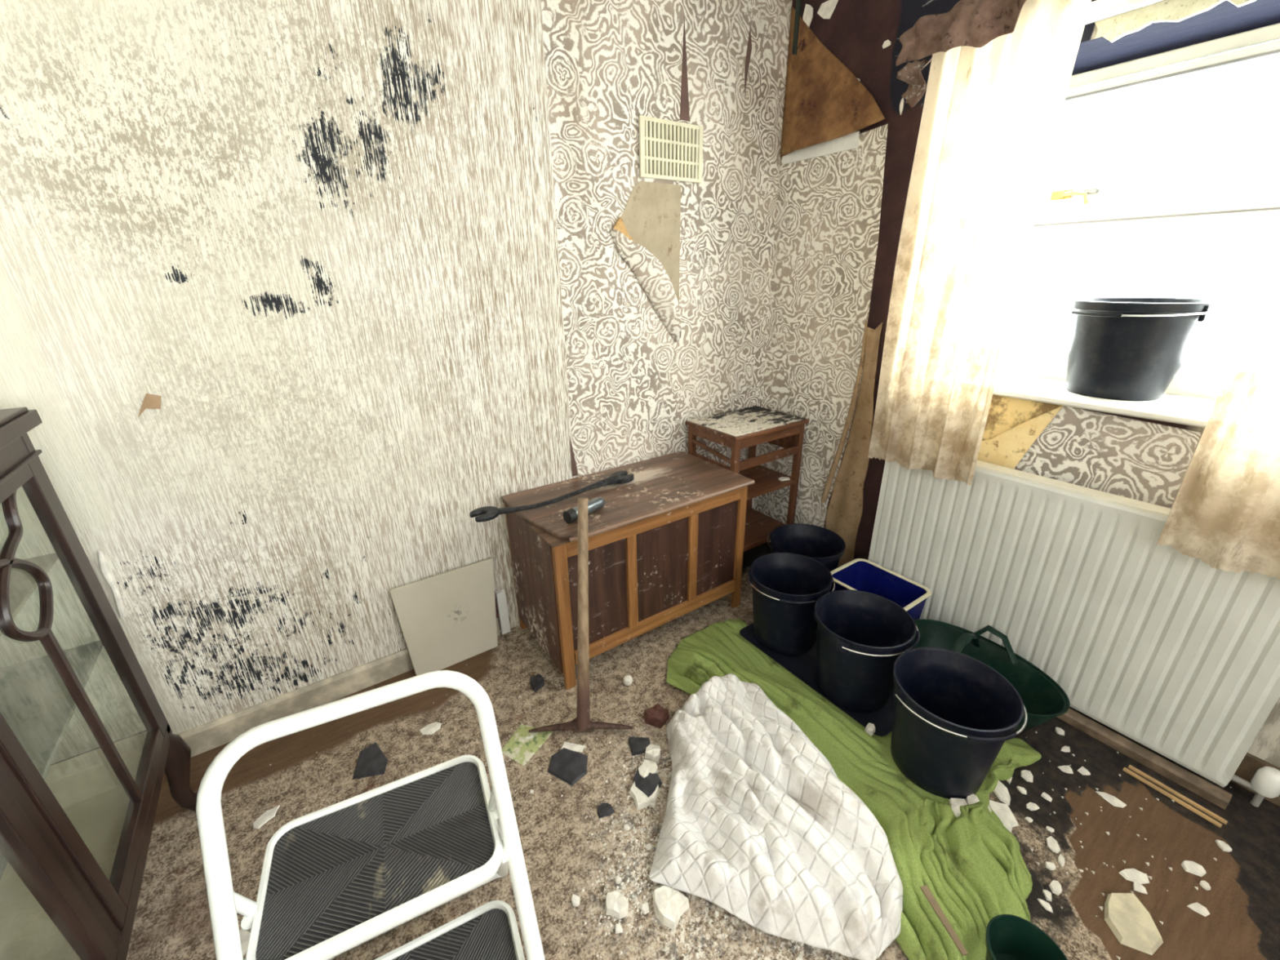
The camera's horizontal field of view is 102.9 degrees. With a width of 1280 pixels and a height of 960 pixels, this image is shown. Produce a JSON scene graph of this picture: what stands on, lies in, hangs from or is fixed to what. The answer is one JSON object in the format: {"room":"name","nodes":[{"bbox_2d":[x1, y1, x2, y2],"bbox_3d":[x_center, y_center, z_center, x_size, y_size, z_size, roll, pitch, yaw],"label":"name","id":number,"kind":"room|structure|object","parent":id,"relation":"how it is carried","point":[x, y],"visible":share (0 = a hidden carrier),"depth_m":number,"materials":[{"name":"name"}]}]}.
{"room":"damaged room","nodes":[
{"label":"damaged room","id":0,"kind":"room"},
{"bbox_2d":[0,0,792,764],"bbox_3d":[-0.567,-0.540,1.629,2.720,2.400,0.120,-15,26,-31],"label":"wall","id":1,"kind":"structure","parent":0,"point":[365,268],"depth_m":1.41,"materials":[{"name":"paper"}]},
{"bbox_2d":[97,550,126,617],"bbox_3d":[-1.337,0.265,1.288,0.023,0.191,0.015,-15,26,-31],"label":"peeled paper edge","id":2,"kind":"object","parent":1,"relation":"attached to","point":[104,568],"visible":1,"depth_m":1.28,"materials":[{"name":"paper"}]},
{"bbox_2d":[137,393,161,417],"bbox_3d":[-1.185,-0.181,1.230,0.055,0.055,0.004,-15,26,-31],"label":"wallpaper tear","id":3,"kind":"object","parent":1,"relation":"attached to","point":[150,401],"visible":1,"depth_m":1.23,"materials":[{"name":"beige paper"}]},
{"bbox_2d":[286,596,319,679],"bbox_3d":[-1.050,0.498,1.591,0.018,0.320,0.004,-15,26,-31],"label":"peeled paper edge","id":4,"kind":"object","parent":1,"relation":"attached to","point":[287,598],"visible":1,"depth_m":1.59,"materials":[{"name":"paper"}]},
{"bbox_2d":[176,617,500,757],"bbox_3d":[-1.090,0.711,1.643,1.310,0.088,0.014,-15,26,-31],"label":"baseboard","id":5,"kind":"structure","parent":1,"relation":"attached to","point":[201,739],"depth_m":1.63,"materials":[{"name":"beige paint"}]},
{"bbox_2d":[569,437,577,476],"bbox_3d":[-0.254,-0.093,1.956,0.026,0.165,0.001,-15,26,-31],"label":"wallpaper tear","id":6,"kind":"object","parent":1,"relation":"attached to","point":[574,468],"visible":1,"depth_m":1.97,"materials":[{"name":"paper"}]},
{"bbox_2d":[610,181,680,342],"bbox_3d":[0.039,-0.779,1.873,0.311,0.560,0.048,-15,26,-31],"label":"wallpaper","id":7,"kind":"object","parent":1,"relation":"attached to","point":[646,235],"visible":1,"depth_m":1.86,"materials":[{"name":"beige paper"}]},
{"bbox_2d":[638,115,703,183],"bbox_3d":[0.113,-1.161,1.800,0.276,0.178,0.013,-15,26,-31],"label":"air vent","id":8,"kind":"object","parent":1,"relation":"in","point":[669,150],"visible":1,"depth_m":1.79,"materials":[{"name":"beige plastic"}]},
{"bbox_2d":[680,19,689,121],"bbox_3d":[0.156,-1.404,1.746,0.045,0.290,0.001,-15,26,-31],"label":"wallpaper tear","id":9,"kind":"object","parent":1,"relation":"attached to","point":[684,105],"visible":1,"depth_m":1.76,"materials":[{"name":"paper"}]},
{"bbox_2d":[744,28,751,97],"bbox_3d":[0.397,-1.531,1.875,0.032,0.220,0.001,-15,26,-31],"label":"wallpaper tear","id":10,"kind":"object","parent":1,"relation":"attached to","point":[749,42],"visible":1,"depth_m":1.87,"materials":[{"name":"paper"}]},
{"bbox_2d":[126,542,1279,959],"bbox_3d":[0.423,1.085,0.767,2.720,0.001,3.300,-15,26,-31],"label":"floor","id":11,"kind":"structure","parent":0,"point":[172,920],"depth_m":1.28,"materials":[{"name":"carpet"}]},
{"bbox_2d":[0,407,198,959],"bbox_3d":[-1.007,0.571,0.670,0.384,1.090,1.142,-15,26,-31],"label":"display cabinet","id":12,"kind":"object","parent":11,"relation":"on","point":[76,831],"visible":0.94,"depth_m":0.93,"materials":[{"name":"brown wood"}]},
{"bbox_2d":[0,552,58,636],"bbox_3d":[-1.019,0.345,0.573,0.290,0.008,1.070,-15,26,-31],"label":"shelf","id":13,"kind":"object","parent":12,"relation":"attached to","point":[22,584],"depth_m":0.95,"materials":[{"name":"glass"}]},
{"bbox_2d":[0,640,102,879],"bbox_3d":[-1.016,0.552,0.656,0.290,0.008,1.070,-15,26,-31],"label":"shelf","id":14,"kind":"object","parent":12,"relation":"attached to","point":[36,704],"depth_m":0.97,"materials":[{"name":"glass"}]},
{"bbox_2d":[239,928,250,955],"bbox_3d":[-0.842,0.979,1.079,0.060,0.003,0.080,-6,23,-12],"label":"paper scrap","id":15,"kind":"object","parent":11,"relation":"on","point":[244,935],"visible":0.17,"depth_m":1.08,"materials":[{"name":"paper"}]},
{"bbox_2d":[253,805,279,829],"bbox_3d":[-0.976,0.879,1.333,0.035,0.003,0.067,12,26,30],"label":"paper scrap","id":16,"kind":"object","parent":11,"relation":"on","point":[268,815],"visible":1,"depth_m":1.33,"materials":[{"name":"paper"}]},
{"bbox_2d":[351,742,387,779],"bbox_3d":[-0.779,0.812,1.486,0.086,0.006,0.123,-7,23,-14],"label":"debris fragment","id":17,"kind":"object","parent":11,"relation":"on","point":[371,761],"visible":1,"depth_m":1.47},
{"bbox_2d":[195,670,545,959],"bbox_3d":[-0.383,0.719,0.799,0.420,0.681,0.500,-11,24,-24],"label":"step stool","id":18,"kind":"object","parent":11,"relation":"on","point":[335,878],"visible":1,"depth_m":0.83,"materials":[{"name":"white metal"}]},
{"bbox_2d":[419,721,441,734],"bbox_3d":[-0.648,0.771,1.585,0.044,0.003,0.059,18,29,39],"label":"paper scrap","id":19,"kind":"object","parent":11,"relation":"on","point":[429,729],"visible":1,"depth_m":1.58,"materials":[{"name":"paper"}]},
{"bbox_2d":[389,557,497,675],"bbox_3d":[-0.667,0.492,1.820,0.350,0.344,0.064,-15,26,-31],"label":"board","id":20,"kind":"object","parent":11,"relation":"on","point":[447,619],"visible":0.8,"depth_m":1.81,"materials":[{"name":"wood"}]},
{"bbox_2d":[494,589,511,634],"bbox_3d":[-0.531,0.512,1.974,0.035,0.190,0.018,-15,26,-31],"label":"batten","id":21,"kind":"object","parent":11,"relation":"on","point":[500,596],"visible":1,"depth_m":1.96,"materials":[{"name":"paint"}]},
{"bbox_2d":[502,724,553,765],"bbox_3d":[-0.346,0.786,1.536,0.108,0.002,0.135,11,25,27],"label":"picture card","id":22,"kind":"object","parent":11,"relation":"on","point":[522,744],"visible":0.89,"depth_m":1.52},
{"bbox_2d":[529,674,544,692],"bbox_3d":[-0.351,0.687,1.737,0.045,0.034,0.053,-15,26,-31],"label":"debris fragment","id":23,"kind":"object","parent":11,"relation":"on","point":[536,682],"visible":1,"depth_m":1.73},
{"bbox_2d":[547,747,587,786],"bbox_3d":[-0.203,0.812,1.459,0.123,0.007,0.099,12,25,28],"label":"debris fragment","id":24,"kind":"object","parent":11,"relation":"on","point":[568,766],"visible":1,"depth_m":1.45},
{"bbox_2d":[560,742,585,752],"bbox_3d":[-0.198,0.793,1.512,0.068,0.002,0.026,4,23,13],"label":"paper scrap","id":25,"kind":"object","parent":11,"relation":"on","point":[574,747],"visible":1,"depth_m":1.51,"materials":[{"name":"paper"}]},
{"bbox_2d":[571,893,580,906],"bbox_3d":[-0.144,0.938,1.138,0.021,0.009,0.018,3,22,10],"label":"chip","id":26,"kind":"object","parent":11,"relation":"on","point":[575,900],"visible":1,"depth_m":1.13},
{"bbox_2d":[528,497,633,732],"bbox_3d":[-0.201,0.434,1.457,0.280,0.697,0.244,-15,26,-31],"label":"pickaxe","id":27,"kind":"object","parent":11,"relation":"on","point":[582,722],"visible":1,"depth_m":1.51,"materials":[{"name":"wood"}]},
{"bbox_2d":[597,802,613,818],"bbox_3d":[-0.093,0.861,1.330,0.042,0.009,0.040,-15,26,-31],"label":"debris fragment","id":28,"kind":"object","parent":11,"relation":"on","point":[605,809],"visible":1,"depth_m":1.32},
{"bbox_2d":[605,891,628,919],"bbox_3d":[-0.052,0.935,1.125,0.052,0.023,0.045,1,22,5],"label":"lump","id":29,"kind":"object","parent":11,"relation":"on","point":[616,904],"visible":1,"depth_m":1.11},
{"bbox_2d":[615,923,622,933],"bbox_3d":[-0.045,0.957,1.089,0.016,0.008,0.015,-4,22,-7],"label":"chip","id":30,"kind":"object","parent":11,"relation":"on","point":[619,929],"visible":1,"depth_m":1.08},
{"bbox_2d":[501,451,754,689],"bbox_3d":[-0.027,0.294,1.979,0.834,0.572,0.441,-15,26,-31],"label":"chest","id":31,"kind":"object","parent":11,"relation":"on","point":[665,544],"visible":0.96,"depth_m":1.79,"materials":[{"name":"orange wood"}]},
{"bbox_2d":[469,471,634,522],"bbox_3d":[-0.280,0.052,1.769,0.615,0.035,0.084,-17,27,-34],"label":"spanner","id":32,"kind":"object","parent":31,"relation":"on","point":[488,513],"visible":1,"depth_m":1.71,"materials":[{"name":"metal"}]},
{"bbox_2d":[562,497,604,523],"bbox_3d":[-0.178,0.095,1.662,0.042,0.042,0.162,17,28,37],"label":"torch","id":33,"kind":"object","parent":31,"relation":"on","point":[571,515],"visible":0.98,"depth_m":1.65,"materials":[{"name":"grey metal"}]},
{"bbox_2d":[622,675,632,685],"bbox_3d":[-0.041,0.683,1.738,0.034,0.031,0.034,-15,26,-31],"label":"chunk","id":34,"kind":"object","parent":11,"relation":"on","point":[628,680],"visible":1,"depth_m":1.73,"materials":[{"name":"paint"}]},
{"bbox_2d":[627,736,650,755],"bbox_3d":[0.001,0.782,1.512,0.063,0.015,0.057,-6,22,-11],"label":"debris fragment","id":35,"kind":"object","parent":11,"relation":"on","point":[637,745],"visible":0.94,"depth_m":1.50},
{"bbox_2d":[628,781,659,810],"bbox_3d":[0.013,0.835,1.378,0.098,0.016,0.082,-15,26,-31],"label":"lump","id":36,"kind":"object","parent":11,"relation":"on","point":[642,801],"visible":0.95,"depth_m":1.35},
{"bbox_2d":[641,902,648,914],"bbox_3d":[0.011,0.941,1.121,0.019,0.011,0.017,-15,26,-31],"label":"chip","id":37,"kind":"object","parent":11,"relation":"on","point":[645,908],"visible":1,"depth_m":1.12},
{"bbox_2d":[633,765,662,797],"bbox_3d":[0.017,0.825,1.398,0.076,0.021,0.100,-15,26,-31],"label":"debris fragment","id":38,"kind":"object","parent":11,"relation":"on","point":[648,784],"visible":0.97,"depth_m":1.39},
{"bbox_2d":[638,759,658,777],"bbox_3d":[0.023,0.812,1.423,0.054,0.025,0.061,13,26,32],"label":"lump","id":39,"kind":"object","parent":38,"relation":"on","point":[647,766],"visible":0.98,"depth_m":1.42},
{"bbox_2d":[644,744,660,762],"bbox_3d":[0.037,0.788,1.477,0.048,0.029,0.043,15,27,34],"label":"lump","id":40,"kind":"object","parent":11,"relation":"on","point":[652,753],"visible":0.95,"depth_m":1.47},
{"bbox_2d":[643,703,668,728],"bbox_3d":[0.052,0.736,1.592,0.072,0.040,0.065,-15,26,-31],"label":"lump","id":41,"kind":"object","parent":11,"relation":"on","point":[656,716],"visible":1,"depth_m":1.58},
{"bbox_2d":[652,885,689,930],"bbox_3d":[0.059,0.931,1.121,0.078,0.030,0.063,16,27,36],"label":"lump","id":42,"kind":"object","parent":11,"relation":"on","point":[669,904],"visible":1,"depth_m":1.11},
{"bbox_2d":[684,405,808,551],"bbox_3d":[0.467,0.069,2.322,0.434,0.715,0.310,-15,26,-31],"label":"bedside table","id":43,"kind":"object","parent":11,"relation":"on","point":[746,427],"visible":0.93,"depth_m":2.20,"materials":[{"name":"red wood"}]},
{"bbox_2d":[743,508,786,551],"bbox_3d":[0.469,0.235,2.390,0.402,0.022,0.284,-15,26,-31],"label":"shelf","id":44,"kind":"object","parent":43,"relation":"attached to","point":[758,526],"depth_m":2.38,"materials":[{"name":"red wood"}]},
{"bbox_2d":[738,465,794,500],"bbox_3d":[0.465,0.008,2.298,0.402,0.018,0.284,-15,26,-31],"label":"shelf","id":45,"kind":"object","parent":43,"relation":"attached to","point":[766,480],"depth_m":2.28,"materials":[{"name":"red wood"}]},
{"bbox_2d":[269,644,1231,959],"bbox_3d":[0.227,0.847,1.356,2.326,0.006,1.859,-15,26,-31],"label":"plaster grit","id":46,"kind":"object","parent":11,"relation":"on","point":[611,925],"visible":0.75,"depth_m":1.18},
{"bbox_2d":[648,673,902,959],"bbox_3d":[0.339,0.763,1.365,0.565,0.139,0.755,2,22,8],"label":"quilt","id":47,"kind":"object","parent":11,"relation":"on","point":[758,824],"visible":1,"depth_m":1.18,"materials":[{"name":"fabric"}]},
{"bbox_2d":[767,523,845,592],"bbox_3d":[0.684,0.372,2.142,0.313,0.281,0.306,-6,23,-13],"label":"bucket","id":48,"kind":"object","parent":11,"relation":"on","point":[824,545],"visible":0.55,"depth_m":2.19,"materials":[{"name":"black plastic"}]},
{"bbox_2d":[666,618,1041,959],"bbox_3d":[0.604,0.728,1.569,0.772,0.058,1.143,-15,26,-31],"label":"blanket","id":49,"kind":"object","parent":11,"relation":"on","point":[975,868],"visible":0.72,"depth_m":1.28,"materials":[{"name":"fabric"}]},
{"bbox_2d":[739,622,894,736],"bbox_3d":[0.655,0.646,1.803,0.280,0.009,0.600,-15,26,-31],"label":"tray","id":50,"kind":"object","parent":49,"relation":"on","point":[803,666],"visible":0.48,"depth_m":1.75,"materials":[{"name":"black plastic"}]},
{"bbox_2d":[746,552,835,655],"bbox_3d":[0.544,0.465,1.883,0.307,0.281,0.300,1,22,5],"label":"bucket","id":51,"kind":"object","parent":50,"relation":"on","point":[787,587],"visible":0.91,"depth_m":1.84,"materials":[{"name":"black plastic"}]},
{"bbox_2d":[814,589,919,711],"bbox_3d":[0.708,0.559,1.644,0.306,0.281,0.313,19,29,40],"label":"bucket","id":52,"kind":"object","parent":50,"relation":"on","point":[861,635],"visible":0.97,"depth_m":1.60,"materials":[{"name":"black plastic"}]},
{"bbox_2d":[864,722,875,736],"bbox_3d":[0.690,0.748,1.529,0.038,0.020,0.025,-21,29,-40],"label":"lump","id":53,"kind":"object","parent":50,"relation":"on","point":[870,728],"visible":1,"depth_m":1.52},
{"bbox_2d":[920,885,968,955],"bbox_3d":[0.615,0.889,1.033,0.016,0.004,0.120,-4,22,-8],"label":"wooden stick","id":54,"kind":"object","parent":49,"relation":"on","point":[925,889],"visible":1,"depth_m":1.03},
{"bbox_2d":[948,797,967,817],"bbox_3d":[0.817,0.838,1.307,0.040,0.016,0.054,12,25,29],"label":"lump","id":55,"kind":"object","parent":49,"relation":"on","point":[955,803],"visible":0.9,"depth_m":1.30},
{"bbox_2d":[890,647,1026,799],"bbox_3d":[0.827,0.668,1.378,0.313,0.281,0.306,-2,22,-2],"label":"bucket","id":56,"kind":"object","parent":49,"relation":"on","point":[953,713],"visible":1,"depth_m":1.35,"materials":[{"name":"black plastic"}]},
{"bbox_2d":[965,794,979,804],"bbox_3d":[0.860,0.833,1.316,0.031,0.011,0.051,15,27,34],"label":"lump","id":57,"kind":"object","parent":49,"relation":"on","point":[971,799],"visible":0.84,"depth_m":1.32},
{"bbox_2d":[830,558,931,620],"bbox_3d":[0.881,0.485,1.924,0.235,0.230,0.303,-15,26,-31],"label":"plastic box","id":58,"kind":"object","parent":11,"relation":"on","point":[858,574],"visible":0.47,"depth_m":1.96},
{"bbox_2d":[909,618,1070,733],"bbox_3d":[1.061,0.618,1.610,0.296,0.212,0.459,-13,25,-28],"label":"tub","id":59,"kind":"object","parent":11,"relation":"on","point":[1043,699],"visible":0.44,"depth_m":1.62,"materials":[{"name":"green plastic"}]},
{"bbox_2d":[993,780,1010,805],"bbox_3d":[0.965,0.828,1.363,0.042,0.008,0.078,11,25,28],"label":"lump","id":60,"kind":"object","parent":11,"relation":"on","point":[1002,792],"visible":0.82,"depth_m":1.35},
{"bbox_2d":[987,800,1018,832],"bbox_3d":[0.921,0.853,1.299,0.083,0.010,0.076,-15,26,-31],"label":"lump","id":61,"kind":"object","parent":11,"relation":"on","point":[1002,811],"visible":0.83,"depth_m":1.30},
{"bbox_2d":[1016,786,1026,795],"bbox_3d":[1.021,0.828,1.361,0.016,0.006,0.022,-1,22,0],"label":"chip","id":62,"kind":"object","parent":11,"relation":"on","point":[1022,790],"visible":1,"depth_m":1.36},
{"bbox_2d":[985,914,1067,959],"bbox_3d":[0.726,0.931,0.967,0.136,0.097,0.136,-15,26,-31],"label":"bucket","id":63,"kind":"object","parent":11,"relation":"on","point":[1007,936],"visible":1,"depth_m":1.00,"materials":[{"name":"plastic"}]},
{"bbox_2d":[1020,769,1033,782],"bbox_3d":[1.063,0.811,1.399,0.030,0.007,0.033,5,23,14],"label":"chip","id":64,"kind":"object","parent":11,"relation":"on","point":[1026,775],"visible":1,"depth_m":1.40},
{"bbox_2d":[1026,802,1039,810],"bbox_3d":[1.016,0.846,1.321,0.031,0.004,0.020,-9,23,-18],"label":"chip","id":65,"kind":"object","parent":11,"relation":"on","point":[1032,806],"visible":1,"depth_m":1.32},
{"bbox_2d":[1037,898,1053,912],"bbox_3d":[0.887,0.931,1.116,0.027,0.004,0.017,12,26,30],"label":"chip","id":66,"kind":"object","parent":11,"relation":"on","point":[1046,905],"visible":1,"depth_m":1.11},
{"bbox_2d":[1040,791,1052,801],"bbox_3d":[1.072,0.834,1.342,0.014,0.007,0.023,-15,26,-31],"label":"chip","id":67,"kind":"object","parent":11,"relation":"on","point":[1046,796],"visible":1,"depth_m":1.34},
{"bbox_2d":[1042,889,1051,901],"bbox_3d":[0.908,0.923,1.132,0.016,0.006,0.021,3,22,9],"label":"chip","id":68,"kind":"object","parent":11,"relation":"on","point":[1047,894],"visible":1,"depth_m":1.13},
{"bbox_2d":[1044,861,1055,870],"bbox_3d":[0.956,0.899,1.187,0.021,0.007,0.016,5,23,14],"label":"chip","id":69,"kind":"object","parent":11,"relation":"on","point":[1049,865],"visible":1,"depth_m":1.19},
{"bbox_2d":[1045,835,1060,853],"bbox_3d":[1.001,0.881,1.234,0.025,0.005,0.042,11,25,27],"label":"chip","id":70,"kind":"object","parent":11,"relation":"on","point":[1052,843],"visible":1,"depth_m":1.23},
{"bbox_2d":[1048,880,1062,895],"bbox_3d":[0.936,0.916,1.147,0.033,0.007,0.022,-15,26,-31],"label":"chip","id":71,"kind":"object","parent":11,"relation":"on","point":[1055,886],"visible":1,"depth_m":1.14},
{"bbox_2d":[1054,727,1064,735],"bbox_3d":[1.262,0.754,1.531,0.023,0.008,0.022,6,23,17],"label":"chip","id":72,"kind":"object","parent":11,"relation":"on","point":[1059,731],"visible":1,"depth_m":1.53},
{"bbox_2d":[1057,853,1065,866],"bbox_3d":[0.992,0.894,1.198,0.012,0.007,0.030,15,27,35],"label":"chip","id":73,"kind":"object","parent":11,"relation":"on","point":[1061,861],"visible":1,"depth_m":1.20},
{"bbox_2d":[1057,765,1073,773],"bbox_3d":[1.185,0.804,1.416,0.034,0.003,0.024,-1,22,-1],"label":"chip","id":74,"kind":"object","parent":11,"relation":"on","point":[1067,769],"visible":1,"depth_m":1.42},
{"bbox_2d":[1077,766,1090,775],"bbox_3d":[1.227,0.805,1.408,0.022,0.007,0.024,-8,23,-17],"label":"chip","id":75,"kind":"object","parent":11,"relation":"on","point":[1082,771],"visible":1,"depth_m":1.41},
{"bbox_2d":[1095,791,1126,808],"bbox_3d":[1.236,0.835,1.338,0.033,0.004,0.055,-10,24,-20],"label":"chip","id":76,"kind":"object","parent":11,"relation":"on","point":[1113,800],"visible":1,"depth_m":1.33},
{"bbox_2d":[1104,893,1163,955],"bbox_3d":[1.045,0.937,1.084,0.102,0.013,0.115,0,22,4],"label":"lump","id":77,"kind":"object","parent":11,"relation":"on","point":[1128,919],"visible":1,"depth_m":1.08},
{"bbox_2d":[1119,868,1149,884],"bbox_3d":[1.132,0.905,1.165,0.057,0.008,0.030,-2,22,-2],"label":"chip","id":78,"kind":"object","parent":11,"relation":"on","point":[1131,874],"visible":1,"depth_m":1.16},
{"bbox_2d":[1133,881,1147,894],"bbox_3d":[1.122,0.915,1.145,0.024,0.004,0.022,9,24,24],"label":"chip","id":79,"kind":"object","parent":11,"relation":"on","point":[1137,886],"visible":1,"depth_m":1.14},
{"bbox_2d":[1122,767,1222,827],"bbox_3d":[1.393,0.830,1.340,0.010,0.007,0.190,-14,25,-29],"label":"wooden strip","id":80,"kind":"object","parent":11,"relation":"on","point":[1127,771],"visible":1,"depth_m":1.33,"materials":[{"name":"brown wood"}]},
{"bbox_2d":[1128,764,1227,824],"bbox_3d":[1.415,0.827,1.347,0.010,0.007,0.190,-14,25,-29],"label":"wooden strip","id":81,"kind":"object","parent":11,"relation":"on","point":[1137,771],"visible":1,"depth_m":1.34,"materials":[{"name":"brown wood"}]},
{"bbox_2d":[1181,860,1206,876],"bbox_3d":[1.281,0.896,1.179,0.044,0.007,0.031,10,24,25],"label":"chip","id":82,"kind":"object","parent":11,"relation":"on","point":[1192,867],"visible":1,"depth_m":1.18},
{"bbox_2d":[1187,902,1209,916],"bbox_3d":[1.213,0.929,1.105,0.028,0.003,0.032,-15,26,-31],"label":"chip","id":83,"kind":"object","parent":11,"relation":"on","point":[1196,907],"visible":1,"depth_m":1.10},
{"bbox_2d":[1199,880,1210,890],"bbox_3d":[1.271,0.910,1.145,0.018,0.007,0.017,-15,26,-31],"label":"chip","id":84,"kind":"object","parent":11,"relation":"on","point":[1204,884],"visible":1,"depth_m":1.14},
{"bbox_2d":[1215,840,1231,852],"bbox_3d":[1.400,0.877,1.222,0.021,0.007,0.025,2,22,7],"label":"chip","id":85,"kind":"object","parent":11,"relation":"on","point":[1222,845],"visible":1,"depth_m":1.22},
{"bbox_2d":[791,0,1279,768],"bbox_3d":[1.637,-0.393,1.165,0.360,2.400,3.420,-15,26,-31],"label":"wall","id":86,"kind":"structure","parent":0,"point":[855,33],"depth_m":1.68,"materials":[{"name":"paint"}]},
{"bbox_2d":[802,4,813,26],"bbox_3d":[0.615,-1.697,1.867,0.002,0.083,0.044,-15,26,-31],"label":"paper scrap","id":87,"kind":"object","parent":86,"relation":"attached to","point":[807,16],"visible":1,"depth_m":1.86,"materials":[{"name":"paper"}]},
{"bbox_2d":[782,131,859,164],"bbox_3d":[0.678,-1.261,1.942,0.010,0.050,0.340,-15,26,-31],"label":"paper strip","id":88,"kind":"object","parent":86,"relation":"in","point":[850,141],"visible":0.76,"depth_m":1.91,"materials":[{"name":"paper"}]},
{"bbox_2d":[754,124,888,542],"bbox_3d":[0.720,-0.449,2.202,0.044,1.757,0.514,-15,26,-31],"label":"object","id":89,"kind":"object","parent":86,"relation":"attached to","point":[828,206],"depth_m":2.10,"materials":[{"name":"paper"}]},
{"bbox_2d":[817,0,838,18],"bbox_3d":[0.664,-1.662,1.804,0.002,0.055,0.088,-15,26,-31],"label":"paper scrap","id":90,"kind":"object","parent":86,"relation":"attached to","point":[827,8],"visible":1,"depth_m":1.80,"materials":[{"name":"paper"}]},
{"bbox_2d":[780,5,884,157],"bbox_3d":[0.685,-1.471,1.802,0.050,0.487,0.474,-14,26,-30],"label":"flap","id":91,"kind":"object","parent":86,"relation":"attached to","point":[824,101],"visible":1,"depth_m":1.88,"materials":[{"name":"brown paper"}]},
{"bbox_2d":[825,322,882,567],"bbox_3d":[0.884,-0.088,2.126,0.019,1.100,0.165,-15,26,-31],"label":"strip","id":92,"kind":"object","parent":86,"relation":"attached to","point":[844,512],"visible":0.82,"depth_m":2.12,"materials":[{"name":"beige paper"}]},
{"bbox_2d":[977,405,1062,469],"bbox_3d":[1.175,-0.134,1.639,0.008,0.261,0.245,-15,26,-31],"label":"flap","id":93,"kind":"object","parent":86,"relation":"attached to","point":[1006,449],"visible":0.67,"depth_m":1.62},
{"bbox_2d":[868,460,1279,787],"bbox_3d":[1.258,0.322,1.626,0.102,0.679,1.050,-15,26,-31],"label":"radiator","id":94,"kind":"object","parent":86,"relation":"attached to","point":[1177,655],"visible":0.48,"depth_m":1.46,"materials":[{"name":"metal"}]},
{"bbox_2d":[975,460,1171,517],"bbox_3d":[1.240,0.022,1.495,0.062,0.023,1.042,-15,26,-31],"label":"grille","id":95,"kind":"object","parent":94,"relation":"attached to","point":[1112,504],"depth_m":1.46,"materials":[{"name":"metal"}]},
{"bbox_2d":[1231,766,1279,807],"bbox_3d":[1.581,0.779,1.310,0.048,0.120,0.081,-15,26,-31],"label":"radiator valve","id":96,"kind":"object","parent":94,"relation":"attached to","point":[1265,782],"visible":0.95,"depth_m":1.28,"materials":[{"name":"white paint"}]},
{"bbox_2d":[1013,405,1201,508],"bbox_3d":[1.303,-0.045,1.494,0.004,0.319,0.405,-15,26,-31],"label":"wallpaper","id":97,"kind":"object","parent":86,"relation":"attached to","point":[1148,462],"visible":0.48,"depth_m":1.43},
{"bbox_2d":[992,0,1279,427],"bbox_3d":[1.552,-0.599,1.129,0.413,0.968,1.685,-15,26,-31],"label":"window","id":98,"kind":"structure","parent":86,"relation":"in","point":[1190,397],"depth_m":1.42,"materials":[{"name":"white paint"}]},
{"bbox_2d":[867,0,1091,485],"bbox_3d":[0.953,-0.623,1.533,0.088,1.286,0.371,-17,27,-35],"label":"curtain","id":99,"kind":"object","parent":98,"relation":"hanging from","point":[992,112],"visible":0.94,"depth_m":1.49,"materials":[{"name":"fabric"}]},
{"bbox_2d":[896,57,932,107],"bbox_3d":[0.812,-1.165,1.502,0.058,0.125,0.131,-10,24,-21],"label":"lump","id":100,"kind":"object","parent":99,"relation":"attached to","point":[911,73],"visible":1,"depth_m":1.51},
{"bbox_2d":[1062,297,1225,400],"bbox_3d":[1.401,-0.382,1.474,0.330,0.263,0.337,-6,23,-13],"label":"bucket","id":101,"kind":"object","parent":98,"relation":"on","point":[1125,348],"visible":1,"depth_m":1.39,"materials":[{"name":"black plastic"}]},
{"bbox_2d":[1155,245,1279,579],"bbox_3d":[1.487,-0.344,0.783,0.083,1.339,0.687,-15,26,-31],"label":"curtain","id":102,"kind":"object","parent":98,"relation":"hanging from","point":[1224,513],"visible":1,"depth_m":1.14,"materials":[{"name":"fabric"}]},
{"bbox_2d":[1056,708,1232,809],"bbox_3d":[1.355,0.745,1.525,0.034,0.030,0.560,-15,26,-31],"label":"trim","id":103,"kind":"structure","parent":86,"relation":"attached to","point":[1188,780],"depth_m":1.42,"materials":[{"name":"wood"}]},
{"bbox_2d":[1094,0,1256,42],"bbox_3d":[1.478,-0.938,0.822,0.012,0.052,1.200,-15,26,-31],"label":"trim","id":104,"kind":"structure","parent":86,"relation":"attached to","point":[1112,28],"depth_m":1.19,"materials":[{"name":"yellow paint"}]},
{"bbox_2d":[1230,752,1279,806],"bbox_3d":[1.712,0.826,1.215,0.014,0.100,2.680,-15,26,-31],"label":"baseboard","id":105,"kind":"structure","parent":86,"relation":"attached to","point":[1250,764],"depth_m":1.34,"materials":[{"name":"brown paint"}]},
{"bbox_3d":[0.472,-1.211,-0.094,3.300,0.100,3.700,-15,26,-31],"label":"ceiling","id":106,"kind":"structure","parent":0,"visible":0},
{"bbox_2d":[791,0,801,55],"bbox_3d":[0.585,-1.768,1.874,0.010,0.335,0.019,-15,26,-31],"label":"cable","id":107,"kind":"object","parent":106,"relation":"hanging from","point":[798,2],"visible":1,"depth_m":1.90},
{"bbox_2d":[895,0,1026,66],"bbox_3d":[0.859,-1.199,1.312,0.066,0.149,0.386,-15,26,-31],"label":"paper","id":108,"kind":"object","parent":106,"relation":"hanging from","point":[969,23],"visible":1,"depth_m":1.33,"materials":[{"name":"paper"}]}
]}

